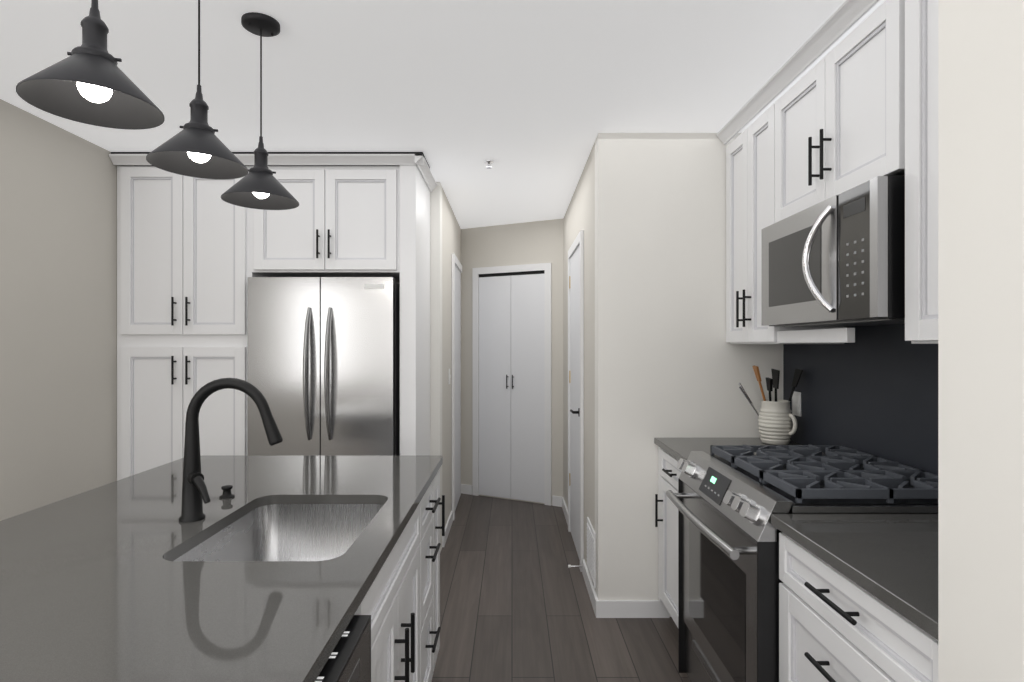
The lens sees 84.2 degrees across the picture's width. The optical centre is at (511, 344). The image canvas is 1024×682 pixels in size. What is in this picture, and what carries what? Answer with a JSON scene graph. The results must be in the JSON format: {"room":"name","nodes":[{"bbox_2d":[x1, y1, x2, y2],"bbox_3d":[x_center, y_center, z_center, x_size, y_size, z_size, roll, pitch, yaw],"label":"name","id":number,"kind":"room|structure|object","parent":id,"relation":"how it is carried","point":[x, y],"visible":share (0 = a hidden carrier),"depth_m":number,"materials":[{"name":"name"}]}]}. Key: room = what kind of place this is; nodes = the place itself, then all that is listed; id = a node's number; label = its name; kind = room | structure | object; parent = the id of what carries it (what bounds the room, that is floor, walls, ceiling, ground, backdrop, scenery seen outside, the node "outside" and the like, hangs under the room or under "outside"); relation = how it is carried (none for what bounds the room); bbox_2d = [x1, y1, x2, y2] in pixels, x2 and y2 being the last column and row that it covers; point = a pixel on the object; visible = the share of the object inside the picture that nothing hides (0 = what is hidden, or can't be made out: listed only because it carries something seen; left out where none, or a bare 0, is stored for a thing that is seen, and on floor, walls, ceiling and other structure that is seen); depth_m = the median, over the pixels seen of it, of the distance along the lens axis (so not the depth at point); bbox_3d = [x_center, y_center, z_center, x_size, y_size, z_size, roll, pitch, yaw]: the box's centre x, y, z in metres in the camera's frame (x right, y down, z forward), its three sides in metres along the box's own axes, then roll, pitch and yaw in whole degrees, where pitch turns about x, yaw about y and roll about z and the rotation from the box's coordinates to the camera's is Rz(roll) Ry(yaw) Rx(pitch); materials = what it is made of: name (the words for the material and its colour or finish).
{"room":"kitchen","nodes":[
{"label":"kitchen","id":0,"kind":"room"},
{"bbox_2d":[0,99,133,520],"bbox_3d":[-2.310,0.155,0.390,0.120,2.470,6.980,0,0,0],"label":"wall","id":1,"kind":"structure","parent":0,"point":[58,313],"depth_m":2.78,"materials":[{"name":"beige paint"}]},
{"bbox_2d":[398,182,441,551],"bbox_3d":[-1.364,0.155,3.820,1.772,2.470,0.120,0,0,0],"label":"wall","id":2,"kind":"structure","parent":0,"point":[436,321],"depth_m":3.76,"materials":[{"name":"beige paint"}]},
{"bbox_2d":[253,160,416,283],"bbox_3d":[-1.068,-0.713,3.479,0.865,0.605,0.557,0,0,0],"label":"upper cabinet","id":3,"kind":"object","parent":2,"relation":"attached to","point":[352,218],"depth_m":3.21,"materials":[{"name":"white wood"}]},
{"bbox_2d":[0,0,884,228],"bbox_3d":[0.175,-1.110,1.300,5.250,0.060,8.900,0,0,0],"label":"ceiling","id":4,"kind":"structure","parent":0,"point":[531,99],"depth_m":2.24,"materials":[{"name":"white paint"}]},
{"bbox_2d":[16,0,164,129],"bbox_3d":[-0.840,-0.777,1.140,0.240,0.599,0.240,0,0,0],"label":"pendant light","id":5,"kind":"object","parent":4,"relation":"hanging from","point":[88,81],"visible":1,"depth_m":1.13,"materials":[{"name":"black metal"}]},
{"bbox_2d":[146,0,247,178],"bbox_3d":[-0.840,-0.777,1.520,0.240,0.599,0.240,0,0,0],"label":"pendant light","id":6,"kind":"object","parent":4,"relation":"hanging from","point":[196,147],"visible":1,"depth_m":1.51,"materials":[{"name":"black metal"}]},
{"bbox_2d":[221,12,298,209],"bbox_3d":[-0.840,-0.777,1.895,0.240,0.599,0.240,0,0,0],"label":"pendant light","id":7,"kind":"object","parent":4,"relation":"hanging from","point":[259,185],"visible":0.98,"depth_m":1.88,"materials":[{"name":"black metal"}]},
{"bbox_2d":[484,160,493,168],"bbox_3d":[-0.136,-1.060,3.340,0.056,0.036,0.056,0,0,0],"label":"sprinkler","id":8,"kind":"object","parent":4,"relation":"attached to","point":[488,162],"visible":0.98,"depth_m":3.33,"materials":[{"name":"silver metal"}]},
{"bbox_2d":[442,187,460,525],"bbox_3d":[-0.538,0.155,4.665,0.120,2.470,1.570,0,0,0],"label":"wall","id":9,"kind":"structure","parent":0,"point":[451,236],"depth_m":4.20,"materials":[{"name":"beige paint"}]},
{"bbox_2d":[442,511,452,546],"bbox_3d":[-0.471,1.347,4.160,0.013,0.085,0.560,0,0,0],"label":"baseboard","id":10,"kind":"structure","parent":9,"relation":"attached to","point":[448,525],"depth_m":4.10,"materials":[{"name":"white wood"}]},
{"bbox_2d":[452,253,461,519],"bbox_3d":[-0.466,0.335,4.835,0.020,2.110,0.730,0,0,0],"label":"door frame","id":11,"kind":"structure","parent":9,"relation":"attached to","point":[456,262],"depth_m":4.47,"materials":[{"name":"white wood"}]},
{"bbox_2d":[455,265,460,509],"bbox_3d":[-0.473,0.360,4.867,0.006,2.035,0.667,0,0,0],"label":"door","id":12,"kind":"structure","parent":9,"relation":"in","point":[457,384],"depth_m":4.88,"materials":[{"name":"white wood"}]},
{"bbox_2d":[461,218,562,503],"bbox_3d":[0.007,0.155,5.129,1.322,2.470,0.120,0,0,26],"label":"wall","id":13,"kind":"structure","parent":0,"point":[535,242],"depth_m":5.05,"materials":[{"name":"beige paint"}]},
{"bbox_2d":[461,484,561,506],"bbox_3d":[-0.022,1.347,5.069,1.022,0.085,0.013,0,0,26],"label":"baseboard","id":14,"kind":"structure","parent":13,"relation":"attached to","point":[467,489],"depth_m":5.24,"materials":[{"name":"white wood"}]},
{"bbox_2d":[479,270,544,502],"bbox_3d":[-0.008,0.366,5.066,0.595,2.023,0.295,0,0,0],"label":"bifold door","id":15,"kind":"structure","parent":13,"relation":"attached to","point":[511,387],"depth_m":5.05,"materials":[{"name":"white wood"}]},
{"bbox_2d":[472,263,551,505],"bbox_3d":[-0.011,0.343,5.061,0.780,2.095,0.018,0,0,26],"label":"trim","id":16,"kind":"structure","parent":13,"relation":"attached to","point":[546,267],"depth_m":5.01,"materials":[{"name":"white wood"}]},
{"bbox_2d":[431,493,690,681],"bbox_3d":[0.175,1.420,1.300,5.250,0.060,8.900,0,0,0],"label":"floor","id":17,"kind":"structure","parent":0,"point":[515,604],"depth_m":2.88,"materials":[{"name":"brown wood"}]},
{"bbox_2d":[111,160,264,480],"bbox_3d":[-1.863,0.187,3.479,0.769,2.405,0.557,0,0,0],"label":"tall cabinet","id":18,"kind":"object","parent":17,"relation":"on","point":[193,253],"depth_m":3.21,"materials":[{"name":"white wood"}]},
{"bbox_2d":[247,277,399,455],"bbox_3d":[-1.067,0.507,3.404,0.810,1.765,0.682,0,0,0],"label":"fridge","id":19,"kind":"object","parent":17,"relation":"on","point":[323,365],"visible":0.65,"depth_m":3.15,"materials":[{"name":"silver metal"}]},
{"bbox_2d":[312,462,444,681],"bbox_3d":[-0.759,0.949,1.410,0.982,0.883,1.970,0,0,0],"label":"kitchen island","id":20,"kind":"object","parent":17,"relation":"on","point":[393,635],"depth_m":1.55,"materials":[{"name":"white wood"}]},
{"bbox_2d":[0,456,442,681],"bbox_3d":[-0.835,0.490,1.420,1.081,0.030,2.000,0,0,0],"label":"island countertop","id":21,"kind":"structure","parent":20,"relation":"on","point":[100,584],"depth_m":1.19,"materials":[{"name":"grey stone"}]},
{"bbox_2d":[172,378,282,521],"bbox_3d":[-0.763,0.283,1.526,0.277,0.385,0.091,0,0,0],"label":"faucet","id":22,"kind":"object","parent":21,"relation":"on","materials":[{"name":"black metal"}]},
{"bbox_2d":[655,450,681,626],"bbox_3d":[1.063,0.949,2.620,0.637,0.884,0.534,0,0,0],"label":"base cabinet","id":23,"kind":"object","parent":17,"relation":"on","point":[666,513],"depth_m":2.74,"materials":[{"name":"white wood"}]},
{"bbox_2d":[654,438,824,461],"bbox_3d":[1.053,0.489,2.620,0.657,0.030,0.534,0,0,0],"label":"countertop","id":24,"kind":"structure","parent":23,"relation":"on","point":[678,448],"depth_m":2.71,"materials":[{"name":"grey stone"}]},
{"bbox_2d":[738,365,802,444],"bbox_3d":[1.232,0.287,2.713,0.263,0.374,0.168,0,0,0],"label":"utensil crock","id":25,"kind":"object","parent":24,"relation":"on","point":[776,419],"visible":1,"depth_m":2.67,"materials":[{"name":"white ceramic"}]},
{"bbox_2d":[666,445,937,681],"bbox_3d":[0.994,0.899,1.970,0.758,0.981,0.756,0,0,0],"label":"gas range","id":26,"kind":"object","parent":17,"relation":"on","point":[727,500],"visible":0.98,"depth_m":1.83,"materials":[{"name":"silver metal"}]},
{"bbox_2d":[779,534,937,681],"bbox_3d":[1.063,0.949,1.275,0.637,0.884,0.624,0,0,0],"label":"base cabinet","id":27,"kind":"object","parent":17,"relation":"on","point":[858,597],"depth_m":1.30,"materials":[{"name":"white wood"}]},
{"bbox_2d":[771,514,937,641],"bbox_3d":[1.053,0.489,1.275,0.657,0.030,0.624,0,0,0],"label":"countertop","id":28,"kind":"structure","parent":27,"relation":"on","point":[891,558],"depth_m":1.30,"materials":[{"name":"grey stone"}]},
{"bbox_2d":[563,142,594,588],"bbox_3d":[0.500,0.155,4.055,0.120,2.470,2.090,0,0,0],"label":"wall","id":29,"kind":"structure","parent":0,"point":[579,214],"depth_m":3.34,"materials":[{"name":"beige paint"}]},
{"bbox_2d":[562,497,567,524],"bbox_3d":[0.433,1.347,4.590,0.013,0.085,0.620,0,0,0],"label":"baseboard","id":30,"kind":"structure","parent":29,"relation":"attached to","point":[564,507],"depth_m":4.57,"materials":[{"name":"white wood"}]},
{"bbox_2d":[569,245,579,559],"bbox_3d":[0.408,0.370,3.862,0.060,2.015,0.679,0,0,0],"label":"door","id":31,"kind":"structure","parent":29,"relation":"in","point":[574,376],"depth_m":3.84,"materials":[{"name":"white wood"}]},
{"bbox_2d":[568,565,582,567],"bbox_3d":[0.384,1.340,3.420,0.087,0.017,0.018,0,0,0],"label":"door stop","id":32,"kind":"object","parent":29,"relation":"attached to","point":[569,566],"depth_m":3.42,"materials":[{"name":"silver metal"}]},
{"bbox_2d":[568,230,583,571],"bbox_3d":[0.429,0.345,3.860,0.018,2.090,0.800,0,0,0],"label":"door frame","id":33,"kind":"structure","parent":29,"relation":"attached to","point":[578,240],"depth_m":3.46,"materials":[{"name":"white wood"}]},
{"bbox_2d":[587,517,595,587],"bbox_3d":[0.432,1.133,3.105,0.012,0.285,0.290,0,0,0],"label":"air vent","id":34,"kind":"object","parent":29,"relation":"in","point":[591,550],"visible":1,"depth_m":3.03,"materials":[{"name":"white"}]},
{"bbox_2d":[582,559,600,617],"bbox_3d":[0.433,1.347,3.158,0.013,0.085,0.563,0,0,0],"label":"baseboard","id":35,"kind":"structure","parent":29,"relation":"attached to","point":[596,603],"depth_m":3.04,"materials":[{"name":"white wood"}]},
{"bbox_2d":[595,133,782,616],"bbox_3d":[0.973,0.155,2.950,1.065,2.470,0.120,0,0,0],"label":"wall","id":36,"kind":"structure","parent":0,"point":[670,362],"depth_m":2.89,"materials":[{"name":"beige paint"}]},
{"bbox_2d":[601,600,668,617],"bbox_3d":[0.625,1.347,2.884,0.350,0.085,0.013,0,0,0],"label":"baseboard","id":37,"kind":"structure","parent":36,"relation":"attached to","point":[629,609],"depth_m":2.88,"materials":[{"name":"white wood"}]},
{"bbox_2d":[783,324,937,474],"bbox_3d":[1.445,0.155,1.925,0.120,2.470,1.930,0,0,0],"label":"wall","id":38,"kind":"structure","parent":0,"point":[872,390],"depth_m":2.17,"materials":[{"name":"black paint"}]},
{"bbox_2d":[724,88,854,343],"bbox_3d":[1.236,-0.511,2.591,0.292,1.018,0.593,0,0,0],"label":"upper cabinet","id":39,"kind":"object","parent":38,"relation":"attached to","point":[753,158],"depth_m":2.56,"materials":[{"name":"white wood"}]},
{"bbox_2d":[780,60,807,219],"bbox_3d":[1.236,-0.765,2.134,0.292,0.510,0.438,0,0,0],"label":"upper cabinet","id":40,"kind":"object","parent":38,"relation":"attached to","point":[793,103],"depth_m":2.20,"materials":[{"name":"white wood"}]},
{"bbox_2d":[792,391,800,416],"bbox_3d":[1.379,0.287,2.748,0.009,0.115,0.075,0,0,0],"label":"outlet","id":41,"kind":"object","parent":38,"relation":"attached to","point":[796,403],"visible":0.93,"depth_m":2.74,"materials":[{"name":"white plastic"}]},
{"bbox_2d":[808,0,895,207],"bbox_3d":[1.236,-0.765,1.811,0.292,0.510,0.438,0,0,0],"label":"upper cabinet","id":42,"kind":"object","parent":38,"relation":"attached to","point":[857,105],"depth_m":1.82,"materials":[{"name":"white wood"}]},
{"bbox_2d":[762,175,904,326],"bbox_3d":[1.177,-0.275,1.971,0.407,0.407,0.742,0,0,0],"label":"microwave","id":43,"kind":"object","parent":42,"relation":"attached to","point":[838,260],"visible":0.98,"depth_m":1.79,"materials":[{"name":"silver metal"}]},
{"bbox_2d":[896,0,937,343],"bbox_3d":[1.236,-0.511,1.269,0.292,1.018,0.612,0,0,0],"label":"upper cabinet","id":44,"kind":"object","parent":38,"relation":"attached to","point":[916,20],"depth_m":1.52,"materials":[{"name":"white wood"}]},
{"bbox_2d":[938,0,1023,681],"bbox_3d":[1.712,0.155,0.880,1.977,2.470,0.160,0,0,0],"label":"wall","id":45,"kind":"structure","parent":0,"point":[980,340],"depth_m":0.87,"materials":[{"name":"beige paint"}]}
]}

